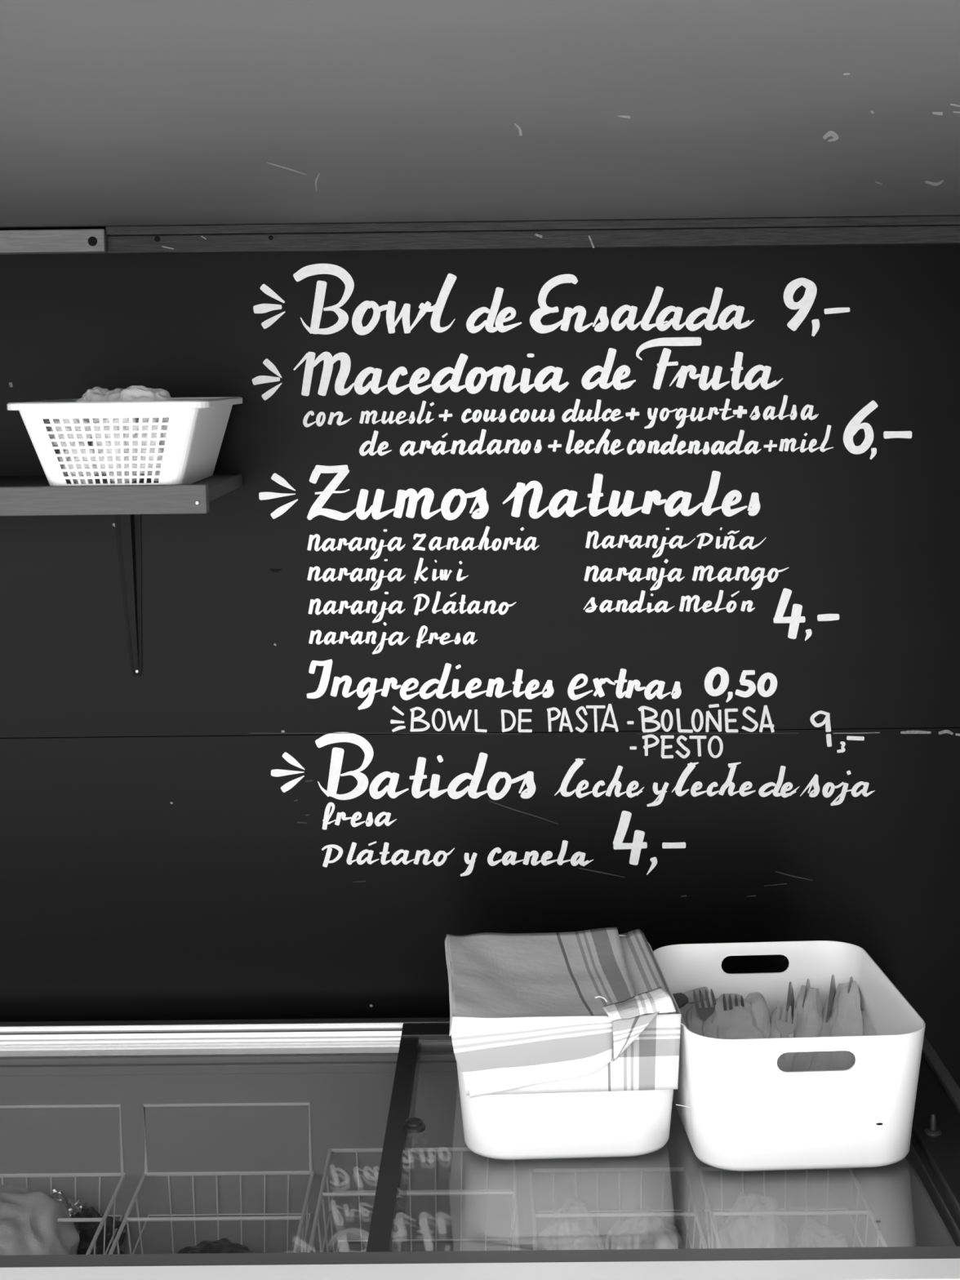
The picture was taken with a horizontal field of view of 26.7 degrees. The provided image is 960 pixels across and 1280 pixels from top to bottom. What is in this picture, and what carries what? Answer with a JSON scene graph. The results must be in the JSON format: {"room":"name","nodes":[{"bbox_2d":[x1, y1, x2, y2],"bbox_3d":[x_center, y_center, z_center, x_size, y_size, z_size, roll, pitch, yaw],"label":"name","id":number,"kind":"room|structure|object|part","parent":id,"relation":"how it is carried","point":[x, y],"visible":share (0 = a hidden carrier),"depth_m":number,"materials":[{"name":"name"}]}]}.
{"room":"eatery","nodes":[
{"label":"eatery","id":0,"kind":"room"},
{"bbox_2d":[0,0,959,229],"bbox_3d":[-0.695,-0.420,1.676,3.120,0.050,1.680,-1,8,0],"label":"ceiling","id":1,"kind":"structure","parent":0,"point":[113,113],"depth_m":1.39,"materials":[{"name":"grey paint"}]},
{"bbox_3d":[-0.672,1.458,1.926,3.120,0.050,1.680,-1,8,0],"label":"floor","id":2,"kind":"structure","parent":0,"visible":0},
{"bbox_2d":[0,1017,959,1279],"bbox_3d":[-0.274,0.933,2.208,1.623,0.867,0.766,-1,8,0],"label":"chest freezer","id":3,"kind":"object","parent":2,"relation":"on","point":[390,1084],"visible":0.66,"depth_m":2.46,"materials":[{"name":"white"}]},
{"bbox_2d":[0,1104,126,1254],"bbox_3d":[-0.539,0.730,2.198,0.213,0.260,0.554,-1,8,0],"label":"wire basket","id":4,"kind":"object","parent":3,"relation":"in","point":[103,1220],"visible":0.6,"depth_m":2.45,"materials":[{"name":"white metal"}]},
{"bbox_2d":[0,1182,79,1255],"bbox_3d":[-0.556,0.731,2.344,0.182,0.203,0.196,-1,8,0],"label":"bag","id":5,"kind":"object","parent":4,"relation":"in","point":[29,1224],"visible":0.72,"depth_m":2.31,"materials":[{"name":"plastic"}]},
{"bbox_2d":[49,1188,87,1234],"bbox_3d":[-0.502,0.713,2.446,0.088,0.096,0.064,-1,8,0],"label":"packet","id":6,"kind":"object","parent":4,"relation":"in","point":[73,1207],"visible":0.19,"depth_m":2.44,"materials":[{"name":"metal"}]},
{"bbox_2d":[74,1206,127,1254],"bbox_3d":[-0.467,0.740,2.441,0.083,0.116,0.064,-1,8,0],"label":"packet","id":7,"kind":"object","parent":4,"relation":"in","point":[87,1229],"visible":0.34,"depth_m":2.42,"materials":[{"name":"black plastic"}]},
{"bbox_2d":[107,1102,314,1254],"bbox_3d":[-0.307,0.728,2.196,0.210,0.260,0.554,-1,8,0],"label":"wire basket","id":8,"kind":"object","parent":3,"relation":"in","point":[304,1211],"visible":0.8,"depth_m":2.45,"materials":[{"name":"white metal"}]},
{"bbox_2d":[175,1238,255,1253],"bbox_3d":[-0.316,0.779,2.409,0.143,0.129,0.130,-1,8,0],"label":"bag","id":9,"kind":"object","parent":8,"relation":"in","point":[224,1245],"visible":0.33,"depth_m":2.40,"materials":[{"name":"black plastic"}]},
{"bbox_3d":[-0.314,0.492,2.509,1.551,0.030,0.043,-1,8,0],"label":"rail","id":10,"kind":"part","parent":3,"relation":"part of","materials":[{"name":"metal"}]},
{"bbox_3d":[0.173,0.524,2.176,0.554,0.016,0.657,-1,8,0],"label":"lid frame","id":11,"kind":"part","parent":3,"relation":"part of","materials":[{"name":"black plastic"}]},
{"bbox_3d":[-0.551,0.542,2.178,0.958,0.004,0.620,-1,8,0],"label":"glass pane","id":12,"kind":"part","parent":3,"relation":"part of","materials":[{"name":"clear glass"}]},
{"bbox_2d":[306,1146,519,1252],"bbox_3d":[-0.070,0.740,2.196,0.229,0.174,0.552,-1,8,0],"label":"wire basket","id":13,"kind":"object","parent":3,"relation":"in","point":[514,1193],"visible":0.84,"depth_m":2.41,"materials":[{"name":"white metal"}]},
{"bbox_3d":[-0.071,0.519,2.166,0.025,0.010,0.025,-1,8,0],"label":"lid knob","id":14,"kind":"part","parent":3,"relation":"part of","materials":[{"name":"black plastic"}]},
{"bbox_3d":[-0.289,0.580,1.822,1.607,0.032,0.093,-1,8,0],"label":"rail","id":15,"kind":"part","parent":3,"relation":"part of","materials":[{"name":"white metal"}]},
{"bbox_2d":[445,934,681,1159],"bbox_3d":[0.085,0.442,2.217,0.249,0.145,0.347,-1,8,0],"label":"storage box","id":16,"kind":"object","parent":3,"relation":"on","point":[620,1123],"visible":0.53,"depth_m":2.06,"materials":[{"name":"white plastic"}]},
{"bbox_2d":[444,927,690,1107],"bbox_3d":[0.087,0.396,2.208,0.258,0.126,0.367,-1,8,0],"label":"tea towel","id":17,"kind":"object","parent":16,"relation":"on","point":[593,1010],"visible":1,"depth_m":2.05,"materials":[{"name":"fabric"}]},
{"bbox_2d":[528,1167,707,1250],"bbox_3d":[0.156,0.765,2.198,0.193,0.174,0.552,-1,8,0],"label":"wire basket","id":18,"kind":"object","parent":3,"relation":"in","point":[702,1240],"visible":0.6,"depth_m":2.41,"materials":[{"name":"white metal"}]},
{"bbox_2d":[537,1197,604,1250],"bbox_3d":[0.109,0.734,2.409,0.081,0.125,0.124,-1,8,0],"label":"bag","id":19,"kind":"object","parent":18,"relation":"in","point":[559,1233],"visible":0.52,"depth_m":2.37,"materials":[{"name":"white plastic"}]},
{"bbox_2d":[604,1207,684,1249],"bbox_3d":[0.195,0.738,2.399,0.093,0.144,0.129,-1,8,-4],"label":"bag","id":20,"kind":"object","parent":18,"relation":"in","point":[636,1232],"visible":0.44,"depth_m":2.36,"materials":[{"name":"plastic"}]},
{"bbox_2d":[652,940,925,1171],"bbox_3d":[0.324,0.444,2.181,0.258,0.145,0.348,-1,8,0],"label":"storage box","id":21,"kind":"object","parent":3,"relation":"on","point":[746,1113],"visible":0.8,"depth_m":2.03,"materials":[{"name":"white plastic"}]},
{"bbox_2d":[672,986,708,1008],"bbox_3d":[0.233,0.400,2.269,0.019,0.029,0.126,4,9,32],"label":"fork","id":22,"kind":"object","parent":21,"relation":"in","point":[682,999],"visible":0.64,"depth_m":2.27,"materials":[{"name":"black"}]},
{"bbox_3d":[0.214,0.401,2.240,0.019,0.023,0.059,4,9,30],"label":"handle","id":23,"kind":"part","parent":22,"relation":"part of","materials":[{"name":"black"}]},
{"bbox_3d":[0.247,0.403,2.293,0.014,0.018,0.070,4,9,32],"label":"blade","id":24,"kind":"part","parent":22,"relation":"part of","materials":[{"name":"silver metal"}]},
{"bbox_2d":[686,1003,704,1035],"bbox_3d":[0.239,0.446,2.171,0.038,0.043,0.230,-1,8,0],"label":"roll","id":25,"kind":"object","parent":21,"relation":"in","point":[695,1023],"visible":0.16,"depth_m":2.23,"materials":[{"name":"paper"}]},
{"bbox_2d":[693,989,715,1020],"bbox_3d":[0.251,0.435,2.175,0.024,0.059,0.198,-1,8,0],"label":"fork","id":26,"kind":"object","parent":21,"relation":"in","point":[704,1013],"visible":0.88,"depth_m":2.24,"materials":[{"name":"silver metal"}]},
{"bbox_2d":[701,993,763,1039],"bbox_3d":[0.272,0.438,2.163,0.071,0.051,0.261,0,8,4],"label":"roll","id":27,"kind":"object","parent":21,"relation":"in","point":[740,1022],"visible":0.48,"depth_m":2.19,"materials":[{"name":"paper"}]},
{"bbox_2d":[722,993,744,1010],"bbox_3d":[0.276,0.435,2.150,0.024,0.055,0.208,0,8,3],"label":"fork","id":28,"kind":"object","parent":21,"relation":"in","point":[723,997],"visible":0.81,"depth_m":2.23,"materials":[{"name":"silver metal"}]},
{"bbox_2d":[745,991,771,1038],"bbox_3d":[0.297,0.449,2.167,0.053,0.069,0.264,1,8,10],"label":"roll","id":29,"kind":"object","parent":21,"relation":"in","point":[760,1011],"visible":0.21,"depth_m":2.23,"materials":[{"name":"paper"}]},
{"bbox_2d":[768,1006,795,1071],"bbox_3d":[0.320,0.446,2.149,0.036,0.047,0.223,0,8,8],"label":"roll","id":30,"kind":"object","parent":21,"relation":"in","point":[785,1065],"visible":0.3,"depth_m":2.18,"materials":[{"name":"paper"}]},
{"bbox_2d":[774,1001,796,1060],"bbox_3d":[0.322,0.438,2.150,0.023,0.051,0.188,1,8,11],"label":"fork","id":31,"kind":"object","parent":21,"relation":"in","point":[785,1028],"visible":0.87,"depth_m":2.20,"materials":[{"name":"grey metal"}]},
{"bbox_3d":[0.315,0.450,2.124,0.013,0.036,0.131,1,8,12],"label":"handle","id":32,"kind":"part","parent":31,"relation":"part of","materials":[{"name":"grey plastic"}]},
{"bbox_2d":[786,982,794,1018],"bbox_3d":[0.336,0.436,2.206,0.014,0.070,0.200,1,8,12],"label":"knife","id":33,"kind":"object","parent":21,"relation":"in","point":[790,1000],"visible":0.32,"depth_m":2.27,"materials":[{"name":"silver metal"}]},
{"bbox_2d":[802,978,809,1008],"bbox_3d":[0.354,0.435,2.225,0.012,0.068,0.197,1,8,14],"label":"knife","id":34,"kind":"object","parent":21,"relation":"in","point":[807,985],"visible":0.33,"depth_m":2.29,"materials":[{"name":"silver metal"}]},
{"bbox_2d":[790,985,823,1071],"bbox_3d":[0.348,0.439,2.181,0.050,0.052,0.288,0,8,8],"label":"roll","id":35,"kind":"object","parent":21,"relation":"in","point":[809,1021],"visible":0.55,"depth_m":2.23,"materials":[{"name":"paper"}]},
{"bbox_2d":[808,997,832,1071],"bbox_3d":[0.373,0.433,2.188,0.026,0.018,0.272,1,8,12],"label":"roll","id":36,"kind":"object","parent":21,"relation":"in","point":[820,1060],"visible":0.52,"depth_m":2.12,"materials":[{"name":"paper"}]},
{"bbox_2d":[825,974,835,1022],"bbox_3d":[0.384,0.432,2.226,0.013,0.072,0.197,1,8,14],"label":"knife","id":37,"kind":"object","parent":21,"relation":"in","point":[833,988],"visible":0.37,"depth_m":2.28,"materials":[{"name":"silver metal"}]},
{"bbox_2d":[828,980,864,1070],"bbox_3d":[0.396,0.442,2.184,0.051,0.068,0.295,1,8,12],"label":"roll","id":38,"kind":"object","parent":21,"relation":"in","point":[846,1020],"visible":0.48,"depth_m":2.22,"materials":[{"name":"paper"}]},
{"bbox_2d":[847,976,853,993],"bbox_3d":[0.402,0.433,2.226,0.013,0.070,0.197,1,8,16],"label":"knife","id":39,"kind":"object","parent":21,"relation":"in","point":[851,978],"visible":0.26,"depth_m":2.30,"materials":[{"name":"silver metal"}]},
{"bbox_2d":[861,1008,876,1035],"bbox_3d":[0.420,0.454,2.179,0.047,0.053,0.255,0,8,8],"label":"roll","id":40,"kind":"object","parent":21,"relation":"in","point":[868,1029],"visible":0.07,"depth_m":2.24,"materials":[{"name":"paper"}]},
{"bbox_2d":[697,1166,888,1248],"bbox_3d":[0.359,0.763,2.197,0.188,0.174,0.552,-1,8,0],"label":"wire basket","id":41,"kind":"object","parent":3,"relation":"in","point":[868,1212],"visible":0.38,"depth_m":2.37,"materials":[{"name":"white metal"}]},
{"bbox_2d":[718,1191,789,1248],"bbox_3d":[0.324,0.728,2.394,0.089,0.154,0.158,-1,8,0],"label":"bag","id":42,"kind":"object","parent":41,"relation":"in","point":[737,1231],"visible":0.56,"depth_m":2.35,"materials":[{"name":"white plastic"}]},
{"bbox_2d":[791,1218,848,1248],"bbox_3d":[0.404,0.750,2.385,0.085,0.123,0.148,-1,8,0],"label":"bag","id":43,"kind":"object","parent":41,"relation":"in","point":[811,1233],"visible":0.45,"depth_m":2.37,"materials":[{"name":"plastic"}]},
{"bbox_3d":[0.525,0.545,2.153,0.014,0.072,0.766,-1,8,0],"label":"trim","id":44,"kind":"part","parent":3,"relation":"part of","materials":[{"name":"grey"}]},
{"bbox_3d":[-0.679,0.411,2.610,3.000,1.845,0.048,-1,8,0],"label":"wall","id":45,"kind":"structure","parent":0,"visible":0},
{"bbox_2d":[0,228,107,254],"bbox_3d":[-1.320,-0.471,2.441,1.741,0.027,0.037,-1,8,0],"label":"trim","id":46,"kind":"structure","parent":45,"relation":"attached to","point":[33,241],"depth_m":2.42,"materials":[{"name":"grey wood"}]},
{"bbox_2d":[0,227,959,1088],"bbox_3d":[-0.677,0.406,2.579,2.985,1.824,0.012,-1,8,0],"label":"menu board","id":47,"kind":"object","parent":45,"relation":"attached to","point":[539,590],"visible":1,"depth_m":2.51,"materials":[{"name":"black paint"}]},
{"bbox_2d":[0,473,242,515],"bbox_3d":[-1.229,-0.162,2.324,1.877,0.031,0.340,-1,8,0],"label":"wall shelf","id":48,"kind":"object","parent":47,"relation":"attached to","point":[20,495],"visible":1,"depth_m":2.15,"materials":[{"name":"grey wood"}]},
{"bbox_2d":[7,396,242,485],"bbox_3d":[-0.394,-0.227,2.298,0.216,0.093,0.335,-1,8,0],"label":"plastic basket","id":49,"kind":"object","parent":48,"relation":"on","point":[197,426],"visible":0.88,"depth_m":2.15,"materials":[{"name":"white plastic"}]},
{"bbox_2d":[44,418,92,446],"bbox_3d":[-0.444,-0.229,2.180,0.055,0.046,0.045,-1,8,0],"label":"crumpled tissue","id":50,"kind":"object","parent":49,"relation":"in","point":[46,420],"visible":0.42,"depth_m":2.16,"materials":[{"name":"white paper"}]},
{"bbox_2d":[55,441,98,484],"bbox_3d":[-0.434,-0.194,2.188,0.058,0.053,0.046,4,9,31],"label":"crumpled tissue","id":51,"kind":"object","parent":49,"relation":"in","point":[81,443],"visible":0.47,"depth_m":2.17,"materials":[{"name":"white paper"}]},
{"bbox_2d":[75,386,110,401],"bbox_3d":[-0.427,-0.262,2.261,0.056,0.043,0.042,-1,8,0],"label":"crumpled tissue","id":52,"kind":"object","parent":49,"relation":"in","point":[95,394],"visible":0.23,"depth_m":2.25,"materials":[{"name":"white paper"}]},
{"bbox_2d":[100,388,124,401],"bbox_3d":[-0.394,-0.257,2.241,0.049,0.045,0.042,-5,9,-30],"label":"crumpled tissue","id":53,"kind":"object","parent":49,"relation":"in","point":[113,395],"visible":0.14,"depth_m":2.23,"materials":[{"name":"white paper"}]},
{"bbox_2d":[91,417,138,444],"bbox_3d":[-0.393,-0.230,2.179,0.053,0.050,0.046,-1,8,0],"label":"crumpled tissue","id":54,"kind":"object","parent":49,"relation":"in","point":[95,420],"visible":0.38,"depth_m":2.16,"materials":[{"name":"white paper"}]},
{"bbox_2d":[91,434,142,483],"bbox_3d":[-0.391,-0.198,2.185,0.055,0.064,0.051,4,9,34],"label":"crumpled tissue","id":55,"kind":"object","parent":49,"relation":"in","point":[108,442],"visible":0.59,"depth_m":2.17,"materials":[{"name":"white paper"}]},
{"bbox_2d":[116,385,173,419],"bbox_3d":[-0.367,-0.253,2.222,0.067,0.055,0.053,-1,8,0],"label":"crumpled tissue","id":56,"kind":"object","parent":49,"relation":"in","point":[134,393],"visible":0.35,"depth_m":2.20,"materials":[{"name":"white paper"}]},
{"bbox_2d":[133,443,164,481],"bbox_3d":[-0.352,-0.194,2.187,0.049,0.046,0.048,2,8,17],"label":"crumpled tissue","id":57,"kind":"object","parent":49,"relation":"in","point":[143,450],"visible":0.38,"depth_m":2.17,"materials":[{"name":"white paper"}]},
{"bbox_2d":[135,417,168,444],"bbox_3d":[-0.346,-0.226,2.179,0.046,0.047,0.045,-7,10,-42],"label":"crumpled tissue","id":58,"kind":"object","parent":49,"relation":"in","point":[164,419],"visible":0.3,"depth_m":2.16,"materials":[{"name":"white paper"}]},
{"bbox_2d":[114,514,142,676],"bbox_3d":[-0.436,-0.052,2.365,0.035,0.235,0.290,-1,8,0],"label":"shelf bracket","id":59,"kind":"object","parent":47,"relation":"attached to","point":[127,526],"visible":0.73,"depth_m":2.50,"materials":[{"name":"black metal"}]},
{"bbox_3d":[-0.673,0.717,2.620,2.985,1.196,0.011,-1,8,0],"label":"board panel","id":60,"kind":"part","parent":47,"relation":"part of","materials":[{"name":"black paint"}]},
{"bbox_3d":[-0.684,-0.188,2.500,2.985,0.627,0.012,-1,8,0],"label":"board panel","id":61,"kind":"part","parent":47,"relation":"part of","materials":[{"name":"black paint"}]},
{"bbox_2d":[105,215,959,254],"bbox_3d":[0.180,-0.489,2.435,1.259,0.033,0.030,-1,8,0],"label":"trim","id":62,"kind":"structure","parent":45,"relation":"attached to","point":[923,229],"depth_m":2.43,"materials":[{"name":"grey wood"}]}
]}

